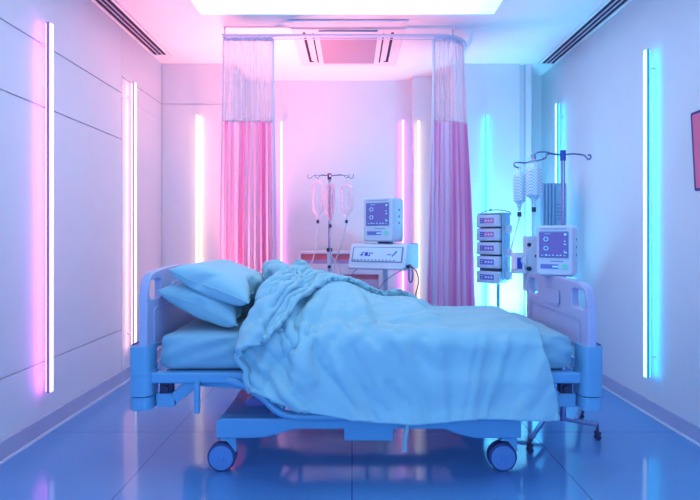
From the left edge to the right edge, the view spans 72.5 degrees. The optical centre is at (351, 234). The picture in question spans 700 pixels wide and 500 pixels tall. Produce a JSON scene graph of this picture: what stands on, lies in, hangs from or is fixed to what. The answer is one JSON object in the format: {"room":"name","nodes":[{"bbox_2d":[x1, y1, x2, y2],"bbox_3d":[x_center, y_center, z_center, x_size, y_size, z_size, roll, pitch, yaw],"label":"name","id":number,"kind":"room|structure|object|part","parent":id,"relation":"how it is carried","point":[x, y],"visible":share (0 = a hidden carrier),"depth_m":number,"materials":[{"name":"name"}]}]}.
{"room":"hospital room","nodes":[
{"label":"hospital room","id":0,"kind":"room"},
{"bbox_2d":[0,0,161,440],"bbox_3d":[-1.910,-0.231,1.700,0.200,2.800,7.200,0,0,0],"label":"wall","id":1,"kind":"structure","parent":0,"point":[97,63],"depth_m":3.09,"materials":[{"name":"white paint"}]},
{"bbox_2d":[39,22,53,392],"bbox_3d":[-1.774,-0.159,2.767,0.072,2.145,0.030,0,0,0],"label":"wall light","id":2,"kind":"object","parent":1,"relation":"attached to","point":[49,44],"visible":1,"depth_m":2.75,"materials":[{"name":"white plastic"}]},
{"bbox_2d":[49,23,53,391],"bbox_3d":[-1.743,-0.159,2.767,0.010,2.137,0.028,0,0,0],"label":"diffuser","id":3,"kind":"object","parent":2,"relation":"attached to","point":[51,27],"depth_m":2.76,"materials":[{"name":"white plastic"}]},
{"bbox_2d":[0,347,161,464],"bbox_3d":[-1.799,1.115,1.420,0.022,0.108,6.240,0,0,0],"label":"baseboard","id":4,"kind":"structure","parent":1,"relation":"attached to","point":[15,443],"depth_m":2.93,"materials":[{"name":"white plastic"}]},
{"bbox_2d":[127,82,136,343],"bbox_3d":[-1.774,-0.151,3.840,0.072,2.160,0.030,0,0,0],"label":"wall light","id":5,"kind":"object","parent":1,"relation":"attached to","point":[134,84],"visible":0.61,"depth_m":3.83,"materials":[{"name":"white plastic"}]},
{"bbox_2d":[134,82,136,342],"bbox_3d":[-1.743,-0.151,3.840,0.010,2.152,0.028,0,0,0],"label":"diffuser","id":6,"kind":"object","parent":5,"relation":"attached to","point":[135,84],"depth_m":3.83,"materials":[{"name":"white plastic"}]},
{"bbox_2d":[162,64,244,266],"bbox_3d":[-1.465,-0.231,4.790,0.690,2.800,0.500,0,0,0],"label":"wall","id":7,"kind":"structure","parent":0,"point":[189,91],"depth_m":4.54,"materials":[{"name":"white paint"}]},
{"bbox_2d":[196,115,199,262],"bbox_3d":[-1.452,-0.101,4.504,0.030,2.060,0.072,0,0,0],"label":"wall light","id":8,"kind":"object","parent":7,"relation":"attached to","point":[197,116],"visible":0.55,"depth_m":4.47,"materials":[{"name":"white plastic"}]},
{"bbox_2d":[196,115,197,262],"bbox_3d":[-1.452,-0.101,4.473,0.022,2.052,0.010,0,0,0],"label":"diffuser","id":9,"kind":"object","parent":8,"relation":"attached to","point":[196,115],"depth_m":4.47,"materials":[{"name":"white plastic"}]},
{"bbox_2d":[247,81,410,292],"bbox_3d":[0.065,-0.231,5.170,4.150,2.800,0.260,0,0,0],"label":"wall","id":10,"kind":"structure","parent":0,"point":[349,128],"depth_m":5.04,"materials":[{"name":"white paint"}]},
{"bbox_2d":[280,121,282,261],"bbox_3d":[-0.735,-0.131,5.004,0.030,2.120,0.072,0,0,0],"label":"wall light","id":11,"kind":"object","parent":10,"relation":"attached to","point":[281,122],"visible":0.62,"depth_m":4.97,"materials":[{"name":"white plastic"}]},
{"bbox_2d":[401,120,403,290],"bbox_3d":[0.530,-0.136,5.004,0.030,2.130,0.072,0,0,0],"label":"wall light","id":12,"kind":"object","parent":10,"relation":"attached to","point":[402,121],"visible":0.46,"depth_m":4.97,"materials":[{"name":"white plastic"}]},
{"bbox_2d":[402,120,403,290],"bbox_3d":[0.530,-0.136,4.973,0.022,2.122,0.010,0,0,0],"label":"diffuser","id":13,"kind":"object","parent":12,"relation":"attached to","point":[402,120],"depth_m":4.97,"materials":[{"name":"white plastic"}]},
{"bbox_2d":[520,64,531,316],"bbox_3d":[1.655,-0.231,4.790,0.110,2.800,0.500,0,0,0],"label":"trim","id":14,"kind":"structure","parent":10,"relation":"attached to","point":[526,70],"depth_m":4.55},
{"bbox_2d":[0,360,699,499],"bbox_3d":[0.065,1.219,1.700,4.150,0.100,7.200,0,0,0],"label":"floor","id":15,"kind":"structure","parent":0,"point":[109,450],"depth_m":2.47,"materials":[{"name":"blue tile"}]},
{"bbox_2d":[307,173,353,272],"bbox_3d":[-0.188,0.327,4.019,0.453,1.685,0.433,0,0,0],"label":"stand","id":16,"kind":"object","parent":15,"relation":"on","point":[329,259],"visible":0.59,"depth_m":3.99,"materials":[{"name":"silver metal"}]},
{"bbox_2d":[310,179,323,265],"bbox_3d":[-0.298,-0.007,3.945,0.100,0.953,0.175,0,0,20],"label":"bottle","id":17,"kind":"object","parent":16,"relation":"hanging from","point":[317,221],"visible":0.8,"depth_m":3.97,"materials":[{"name":"pink"}]},
{"bbox_2d":[326,179,341,274],"bbox_3d":[-0.140,0.007,3.884,0.150,0.925,0.078,0,0,0],"label":"bottle","id":18,"kind":"object","parent":16,"relation":"hanging from","point":[330,225],"visible":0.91,"depth_m":3.87,"materials":[{"name":"pink"}]},
{"bbox_2d":[333,181,352,268],"bbox_3d":[-0.085,-0.005,3.968,0.186,0.910,0.111,0,0,-12],"label":"bottle","id":19,"kind":"object","parent":16,"relation":"hanging from","point":[346,221],"visible":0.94,"depth_m":3.97,"materials":[{"name":"pink"}]},
{"bbox_2d":[298,250,380,289],"bbox_3d":[-0.120,0.664,4.785,0.800,1.010,0.330,0,0,0],"label":"base cabinet","id":20,"kind":"object","parent":15,"relation":"on","point":[371,277],"visible":0.3,"depth_m":4.63,"materials":[{"name":"white"}]},
{"bbox_2d":[305,260,348,263],"bbox_3d":[-0.120,0.262,4.643,0.754,0.035,0.025,0,0,0],"label":"shelf","id":21,"kind":"object","parent":20,"relation":"attached to","point":[308,261],"depth_m":4.63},
{"bbox_3d":[-0.120,0.651,4.662,0.754,0.935,0.015,0,0,0],"label":"panel","id":22,"kind":"part","parent":20,"relation":"part of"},
{"bbox_3d":[-0.120,0.332,4.638,0.754,0.105,0.035,0,0,0],"label":"drawer","id":23,"kind":"part","parent":20,"relation":"part of","materials":[{"name":"white"}]},
{"bbox_3d":[-0.061,0.582,4.650,0.637,0.295,0.010,0,0,0],"label":"panel","id":24,"kind":"part","parent":20,"relation":"part of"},
{"bbox_2d":[130,264,602,471],"bbox_3d":[0.069,0.669,2.693,2.283,1.000,0.883,0,0,0],"label":"hospital bed","id":25,"kind":"object","parent":15,"relation":"on","point":[555,305],"visible":0.52,"depth_m":2.33,"materials":[{"name":"plastic"}]},
{"bbox_3d":[-1.000,0.369,2.685,0.040,0.400,0.810,0,0,0],"label":"headboard","id":26,"kind":"part","parent":25,"relation":"part of","materials":[{"name":"plastic"}]},
{"bbox_3d":[-0.978,0.454,2.685,0.008,0.190,0.660,0,0,0],"label":"panel moulding","id":27,"kind":"part","parent":25,"relation":"part of","materials":[{"name":"plastic"}]},
{"bbox_3d":[-0.978,0.293,2.685,0.012,0.082,0.190,0,0,0],"label":"release plate","id":28,"kind":"part","parent":25,"relation":"part of","materials":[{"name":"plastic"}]},
{"bbox_3d":[-0.742,0.775,2.285,0.029,0.152,0.029,0,0,0],"label":"hanging post","id":29,"kind":"part","parent":25,"relation":"part of","materials":[{"name":"metal"}]},
{"bbox_3d":[0.085,0.756,2.400,1.732,0.088,0.030,0,0,0],"label":"tilt frame","id":30,"kind":"part","parent":25,"relation":"part of","materials":[{"name":"paint"}]},
{"bbox_3d":[-0.326,0.809,2.580,0.496,0.276,0.100,0,0,0],"label":"lift arm","id":31,"kind":"part","parent":25,"relation":"part of","materials":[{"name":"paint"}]},
{"bbox_3d":[0.146,0.782,2.285,1.503,0.201,0.067,0,0,0],"label":"rail","id":32,"kind":"part","parent":25,"relation":"part of","materials":[{"name":"metal"}]},
{"bbox_3d":[0.065,0.674,2.695,1.970,0.014,0.700,0,0,0],"label":"deck panel","id":33,"kind":"part","parent":25,"relation":"part of","materials":[{"name":"paint"}]},
{"bbox_3d":[0.068,0.691,2.315,2.075,0.053,0.036,0,0,0],"label":"deck rail","id":34,"kind":"part","parent":25,"relation":"part of","materials":[{"name":"metal"}]},
{"bbox_2d":[161,312,572,368],"bbox_3d":[0.070,0.575,2.695,2.038,0.178,0.777,0,0,0],"label":"mattress","id":35,"kind":"object","parent":25,"relation":"on","point":[198,344],"visible":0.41,"depth_m":2.33,"materials":[{"name":"blue fabric"}]},
{"bbox_2d":[156,283,254,327],"bbox_3d":[-0.762,0.365,2.704,0.419,0.242,0.622,0,0,3],"label":"pillow","id":36,"kind":"object","parent":35,"relation":"on","point":[201,306],"visible":0.57,"depth_m":2.43,"materials":[{"name":"fabric"}]},
{"bbox_2d":[168,259,263,305],"bbox_3d":[-0.688,0.260,2.696,0.424,0.239,0.642,0,0,6],"label":"pillow","id":37,"kind":"object","parent":36,"relation":"on","point":[223,280],"visible":0.88,"depth_m":2.44,"materials":[{"name":"fabric"}]},
{"bbox_2d":[233,259,559,452],"bbox_3d":[0.209,0.583,2.665,1.552,0.873,1.085,0,0,0],"label":"duvet","id":38,"kind":"object","parent":35,"relation":"on","point":[317,342],"visible":1,"depth_m":2.25,"materials":[{"name":"fabric"}]},
{"bbox_3d":[1.124,0.343,2.685,0.004,0.082,0.190,0,0,0],"label":"release plate","id":39,"kind":"part","parent":25,"relation":"part of","materials":[{"name":"plastic"}]},
{"bbox_3d":[1.126,0.479,2.685,0.004,0.140,0.660,0,0,0],"label":"panel moulding","id":40,"kind":"part","parent":25,"relation":"part of","materials":[{"name":"plastic"}]},
{"bbox_3d":[1.150,0.399,2.685,0.040,0.340,0.810,0,0,0],"label":"footboard","id":41,"kind":"part","parent":25,"relation":"part of","materials":[{"name":"plastic"}]},
{"bbox_2d":[574,341,602,374],"bbox_3d":[1.155,0.602,2.333,0.096,0.135,0.124,0,0,0],"label":"bumper cover","id":42,"kind":"object","parent":25,"relation":"attached to","point":[588,357],"depth_m":2.28,"materials":[{"name":"blue plastic"}]},
{"bbox_2d":[348,242,418,295],"bbox_3d":[0.318,0.611,3.842,0.569,1.117,0.451,0,0,25],"label":"trolley","id":43,"kind":"object","parent":15,"relation":"on","point":[385,256],"visible":0.53,"depth_m":3.69,"materials":[{"name":"plastic"}]},
{"bbox_3d":[0.194,0.151,3.694,0.420,0.116,0.047,0,0,25],"label":"panel frame","id":44,"kind":"part","parent":43,"relation":"part of","materials":[{"name":"white plastic"}]},
{"bbox_3d":[0.194,0.151,3.693,0.400,0.105,0.044,0,0,25],"label":"control panel","id":45,"kind":"part","parent":43,"relation":"part of","materials":[{"name":"white plastic"}]},
{"bbox_2d":[364,197,402,241],"bbox_3d":[0.263,-0.120,3.830,0.263,0.345,0.279,0,0,27],"label":"patient monitor","id":46,"kind":"object","parent":43,"relation":"on","point":[383,216],"visible":1,"depth_m":3.71,"materials":[{"name":"plastic"}]},
{"bbox_3d":[0.271,0.666,3.858,0.042,0.805,0.042,0,0,25],"label":"post","id":47,"kind":"part","parent":43,"relation":"part of","materials":[{"name":"plastic"}]},
{"bbox_2d":[477,208,511,306],"bbox_3d":[1.268,0.473,4.089,0.503,1.392,0.467,0,0,41],"label":"stand","id":48,"kind":"object","parent":15,"relation":"on","point":[506,228],"visible":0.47,"depth_m":3.92,"materials":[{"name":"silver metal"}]},
{"bbox_2d":[477,255,501,268],"bbox_3d":[1.166,0.223,3.980,0.196,0.100,0.178,0,0,41],"label":"pump","id":49,"kind":"object","parent":48,"relation":"attached to","point":[483,261],"visible":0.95,"depth_m":3.90,"materials":[{"name":"plastic"}]},
{"bbox_2d":[477,242,501,254],"bbox_3d":[1.166,0.110,3.980,0.196,0.100,0.178,0,0,41],"label":"pump","id":50,"kind":"object","parent":48,"relation":"on","point":[492,248],"visible":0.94,"depth_m":3.90,"materials":[{"name":"plastic"}]},
{"bbox_2d":[477,228,501,240],"bbox_3d":[1.166,-0.003,3.980,0.196,0.100,0.178,0,0,41],"label":"pump","id":51,"kind":"object","parent":48,"relation":"on","point":[495,234],"visible":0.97,"depth_m":3.90,"materials":[{"name":"plastic"}]},
{"bbox_2d":[477,215,501,226],"bbox_3d":[1.166,-0.116,3.980,0.196,0.100,0.178,0,0,41],"label":"pump","id":52,"kind":"object","parent":48,"relation":"on","point":[482,220],"visible":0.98,"depth_m":3.90,"materials":[{"name":"plastic"}]},
{"bbox_2d":[477,270,506,283],"bbox_3d":[1.166,0.348,3.980,0.196,0.100,0.178,0,0,41],"label":"pump","id":53,"kind":"object","parent":48,"relation":"attached to","point":[483,276],"visible":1,"depth_m":3.91,"materials":[{"name":"plastic"}]},
{"bbox_3d":[1.200,-0.191,3.983,0.275,0.063,0.024,0,0,41],"label":"carry handle","id":54,"kind":"part","parent":48,"relation":"part of","materials":[{"name":"silver metal"}]},
{"bbox_2d":[532,183,566,292],"bbox_3d":[1.692,0.366,4.092,0.215,1.605,0.216,0,0,0],"label":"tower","id":55,"kind":"object","parent":15,"relation":"on","point":[548,205],"visible":0.28,"depth_m":3.99,"materials":[{"name":"plastic"}]},
{"bbox_2d":[555,186,566,224],"bbox_3d":[1.750,-0.246,3.995,0.090,0.330,0.010,0,0,0],"label":"vent","id":56,"kind":"object","parent":55,"relation":"attached to","point":[557,188],"depth_m":3.99,"materials":[{"name":"grey metal"}]},
{"bbox_2d":[513,150,600,453],"bbox_3d":[1.208,0.336,2.800,0.627,1.666,0.405,0,0,-11],"label":"stand","id":57,"kind":"object","parent":15,"relation":"on","point":[580,413],"visible":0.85,"depth_m":2.79,"materials":[{"name":"silver metal"}]},
{"bbox_2d":[505,169,524,270],"bbox_3d":[1.043,-0.080,3.094,0.103,0.660,0.596,0,0,14],"label":"bag","id":58,"kind":"object","parent":57,"relation":"hanging from","point":[519,177],"visible":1,"depth_m":2.81,"materials":[{"name":"clear plastic"},{"name":"dark plastic"}]},
{"bbox_2d":[513,170,524,207],"bbox_3d":[0.995,-0.275,2.835,0.067,0.223,0.067,0,0,22],"label":"bottle","id":59,"kind":"object","parent":58,"relation":"on","point":[519,178],"depth_m":2.81,"materials":[{"name":"plastic"}]},
{"bbox_2d":[511,236,537,290],"bbox_3d":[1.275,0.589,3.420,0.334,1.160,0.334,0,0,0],"label":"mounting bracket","id":60,"kind":"structure","parent":57,"relation":"attached to","point":[529,259],"depth_m":3.38,"materials":[{"name":"plastic"}]},
{"bbox_3d":[1.277,0.155,3.380,0.076,0.200,0.020,0,0,0],"label":"knob","id":61,"kind":"part","parent":60,"relation":"part of","materials":[{"name":"plastic"}]},
{"bbox_2d":[521,159,541,269],"bbox_3d":[1.115,-0.100,3.053,0.096,0.690,0.659,0,0,12],"label":"bag","id":62,"kind":"object","parent":57,"relation":"hanging from","point":[533,172],"visible":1,"depth_m":2.74,"materials":[{"name":"clear plastic"},{"name":"dark plastic"}]},
{"bbox_2d":[526,163,541,202],"bbox_3d":[1.058,-0.304,2.775,0.087,0.233,0.087,0,0,-22],"label":"bottle","id":63,"kind":"object","parent":62,"relation":"on","point":[533,172],"depth_m":2.74,"materials":[{"name":"clear plastic"}]},
{"bbox_3d":[1.055,1.088,2.697,0.022,0.042,0.340,0,0,36],"label":"leg","id":64,"kind":"part","parent":57,"relation":"part of","materials":[{"name":"silver metal"}]},
{"bbox_3d":[1.099,-0.446,2.820,0.281,0.103,0.052,0,0,0],"label":"hook arm","id":65,"kind":"part","parent":57,"relation":"part of","materials":[{"name":"silver metal"}]},
{"bbox_3d":[1.144,-0.455,2.790,0.190,0.053,0.049,0,0,0],"label":"hook arm","id":66,"kind":"part","parent":57,"relation":"part of","materials":[{"name":"silver metal"}]},
{"bbox_2d":[536,225,577,276],"bbox_3d":[1.178,0.095,2.728,0.208,0.297,0.176,0,0,36],"label":"patient monitor","id":67,"kind":"object","parent":57,"relation":"attached to","point":[556,245],"visible":1,"depth_m":2.66,"materials":[{"name":"plastic"}]},
{"bbox_3d":[1.380,1.088,2.905,0.022,0.042,0.315,0,0,31],"label":"leg","id":68,"kind":"part","parent":57,"relation":"part of","materials":[{"name":"silver metal"}]},
{"bbox_3d":[1.323,-0.460,2.800,0.168,0.043,0.010,0,0,0],"label":"hook arm","id":69,"kind":"part","parent":57,"relation":"part of","materials":[{"name":"silver metal"}]},
{"bbox_3d":[1.319,1.081,2.760,0.180,0.025,0.022,0,0,26],"label":"leg","id":70,"kind":"part","parent":57,"relation":"part of","materials":[{"name":"silver metal"}]},
{"bbox_2d":[116,0,605,80],"bbox_3d":[0.065,-1.681,1.700,4.150,0.100,7.200,0,0,0],"label":"ceiling","id":71,"kind":"structure","parent":0,"point":[523,32],"depth_m":3.92,"materials":[{"name":"paint"}]},
{"bbox_2d":[91,0,170,56],"bbox_3d":[-1.722,-1.625,2.967,0.165,0.012,2.735,0,0,0],"label":"ceiling vent","id":72,"kind":"object","parent":71,"relation":"in","point":[113,9],"visible":1,"depth_m":3.71,"materials":[{"name":"metal"}]},
{"bbox_3d":[-1.704,-1.623,2.967,0.007,0.009,2.665,0,0,0],"label":"blade","id":73,"kind":"part","parent":72,"relation":"part of","materials":[{"name":"white metal"}]},
{"bbox_2d":[222,27,466,305],"bbox_3d":[0.081,-0.241,3.834,2.122,2.780,0.664,0,0,-21],"label":"rail","id":74,"kind":"object","parent":71,"relation":"hanging from","point":[452,36],"visible":0.92,"depth_m":3.74,"materials":[{"name":"silver metal"}]},
{"bbox_2d":[220,37,275,272],"bbox_3d":[-0.821,-0.258,3.758,0.461,2.613,0.088,0,0,0],"label":"curtain","id":75,"kind":"object","parent":74,"relation":"hanging from","point":[246,197],"visible":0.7,"depth_m":3.74,"materials":[{"name":"pink fabric"}]},
{"bbox_2d":[220,121,274,272],"bbox_3d":[-0.822,0.079,3.757,0.453,1.940,0.083,0,0,0],"label":"drape","id":76,"kind":"object","parent":75,"relation":"hanging from","point":[246,197],"depth_m":3.73,"materials":[{"name":"pink fabric"}]},
{"bbox_2d":[427,37,474,305],"bbox_3d":[0.790,-0.258,3.765,0.424,2.613,0.128,0,0,-17],"label":"curtain","id":77,"kind":"object","parent":74,"relation":"hanging from","point":[454,284],"visible":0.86,"depth_m":3.75,"materials":[{"name":"pink fabric"}]},
{"bbox_2d":[428,121,474,305],"bbox_3d":[0.791,0.079,3.765,0.421,1.940,0.128,0,0,-17],"label":"drape","id":78,"kind":"object","parent":77,"relation":"hanging from","point":[454,284],"depth_m":3.74,"materials":[{"name":"pink fabric"}]},
{"bbox_2d":[187,0,506,15],"bbox_3d":[-0.035,-1.621,2.350,2.200,0.020,2.340,0,0,0],"label":"ceiling light panel","id":79,"kind":"object","parent":71,"relation":"attached to","point":[201,7],"visible":1,"depth_m":3.38,"materials":[{"name":"white plastic"}]},
{"bbox_2d":[287,20,408,65],"bbox_3d":[-0.030,-1.622,4.085,0.920,0.018,0.961,0,0,0],"label":"air conditioner","id":80,"kind":"object","parent":71,"relation":"attached to","point":[311,52],"visible":0.91,"depth_m":4.01,"materials":[{"name":"plastic"}]},
{"bbox_2d":[320,38,376,62],"bbox_3d":[-0.030,-1.617,4.170,0.470,0.008,0.620,0,0,0],"label":"grille","id":81,"kind":"object","parent":80,"relation":"attached to","point":[331,51],"depth_m":4.19,"materials":[{"name":"white metal"}]},
{"bbox_2d":[537,0,631,64],"bbox_3d":[1.850,-1.625,3.078,0.170,0.012,2.955,0,0,0],"label":"ceiling vent","id":82,"kind":"object","parent":71,"relation":"in","point":[608,9],"visible":1,"depth_m":3.78,"materials":[{"name":"metal"}]},
{"bbox_2d":[411,76,442,300],"bbox_3d":[0.799,-0.231,4.970,0.342,2.800,0.140,0,0,0],"label":"wall","id":83,"kind":"structure","parent":0,"point":[421,86],"depth_m":4.90,"materials":[{"name":"white paint"}]},
{"bbox_2d":[417,121,419,298],"bbox_3d":[0.675,-0.116,4.864,0.030,2.090,0.072,0,0,0],"label":"wall light","id":84,"kind":"object","parent":83,"relation":"attached to","point":[418,122],"visible":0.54,"depth_m":4.83,"materials":[{"name":"white plastic"}]},
{"bbox_2d":[418,121,419,298],"bbox_3d":[0.675,-0.116,4.833,0.022,2.082,0.010,0,0,0],"label":"diffuser","id":85,"kind":"object","parent":84,"relation":"attached to","point":[418,121],"depth_m":4.83,"materials":[{"name":"white plastic"}]},
{"bbox_2d":[446,64,519,313],"bbox_3d":[1.285,-0.231,4.790,0.630,2.800,0.500,0,0,0],"label":"wall","id":86,"kind":"structure","parent":0,"point":[493,90],"depth_m":4.54,"materials":[{"name":"white paint"}]},
{"bbox_2d":[485,115,488,305],"bbox_3d":[1.272,-0.101,4.504,0.030,2.060,0.072,0,0,0],"label":"wall light","id":87,"kind":"object","parent":86,"relation":"attached to","point":[486,116],"visible":0.45,"depth_m":4.47,"materials":[{"name":"white plastic"}]},
{"bbox_2d":[532,76,541,168],"bbox_3d":[1.825,-0.231,4.960,0.230,2.800,0.160,0,0,0],"label":"wall","id":88,"kind":"structure","parent":0,"point":[536,80],"depth_m":4.88,"materials":[{"name":"white paint"}]},
{"bbox_2d":[542,0,699,426],"bbox_3d":[2.040,-0.231,1.700,0.200,2.800,7.200,0,0,0],"label":"wall","id":89,"kind":"structure","parent":0,"point":[597,87],"depth_m":3.23,"materials":[{"name":"white paint"}]},
{"bbox_2d":[555,103,563,182],"bbox_3d":[1.904,-0.141,4.380,0.072,2.140,0.030,0,0,0],"label":"wall light","id":90,"kind":"object","parent":89,"relation":"attached to","point":[557,116],"visible":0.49,"depth_m":4.37,"materials":[{"name":"white plastic"}]},
{"bbox_2d":[555,103,556,182],"bbox_3d":[1.873,-0.141,4.380,0.010,2.132,0.028,0,0,0],"label":"diffuser","id":91,"kind":"object","parent":90,"relation":"attached to","point":[556,103],"depth_m":4.37,"materials":[{"name":"white plastic"}]},
{"bbox_2d":[568,356,699,446],"bbox_3d":[1.929,1.119,1.590,0.022,0.100,6.580,0,0,0],"label":"baseboard","id":92,"kind":"structure","parent":89,"relation":"attached to","point":[678,424],"depth_m":3.04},
{"bbox_2d":[643,49,655,378],"bbox_3d":[1.904,-0.136,3.049,0.072,2.100,0.030,0,0,0],"label":"wall light","id":93,"kind":"object","parent":89,"relation":"attached to","point":[646,53],"visible":1,"depth_m":3.04,"materials":[{"name":"plastic"}]},
{"bbox_2d":[643,49,646,377],"bbox_3d":[1.873,-0.136,3.049,0.010,2.092,0.028,0,0,0],"label":"diffuser","id":94,"kind":"object","parent":93,"relation":"attached to","point":[645,51],"depth_m":3.04,"materials":[{"name":"white plastic"}]},
{"bbox_2d":[691,110,699,190],"bbox_3d":[1.900,-0.455,2.235,0.087,0.432,0.770,0,0,0],"label":"television","id":95,"kind":"object","parent":89,"relation":"attached to","point":[695,116],"visible":1,"depth_m":2.59,"materials":[{"name":"plastic"}]}
]}

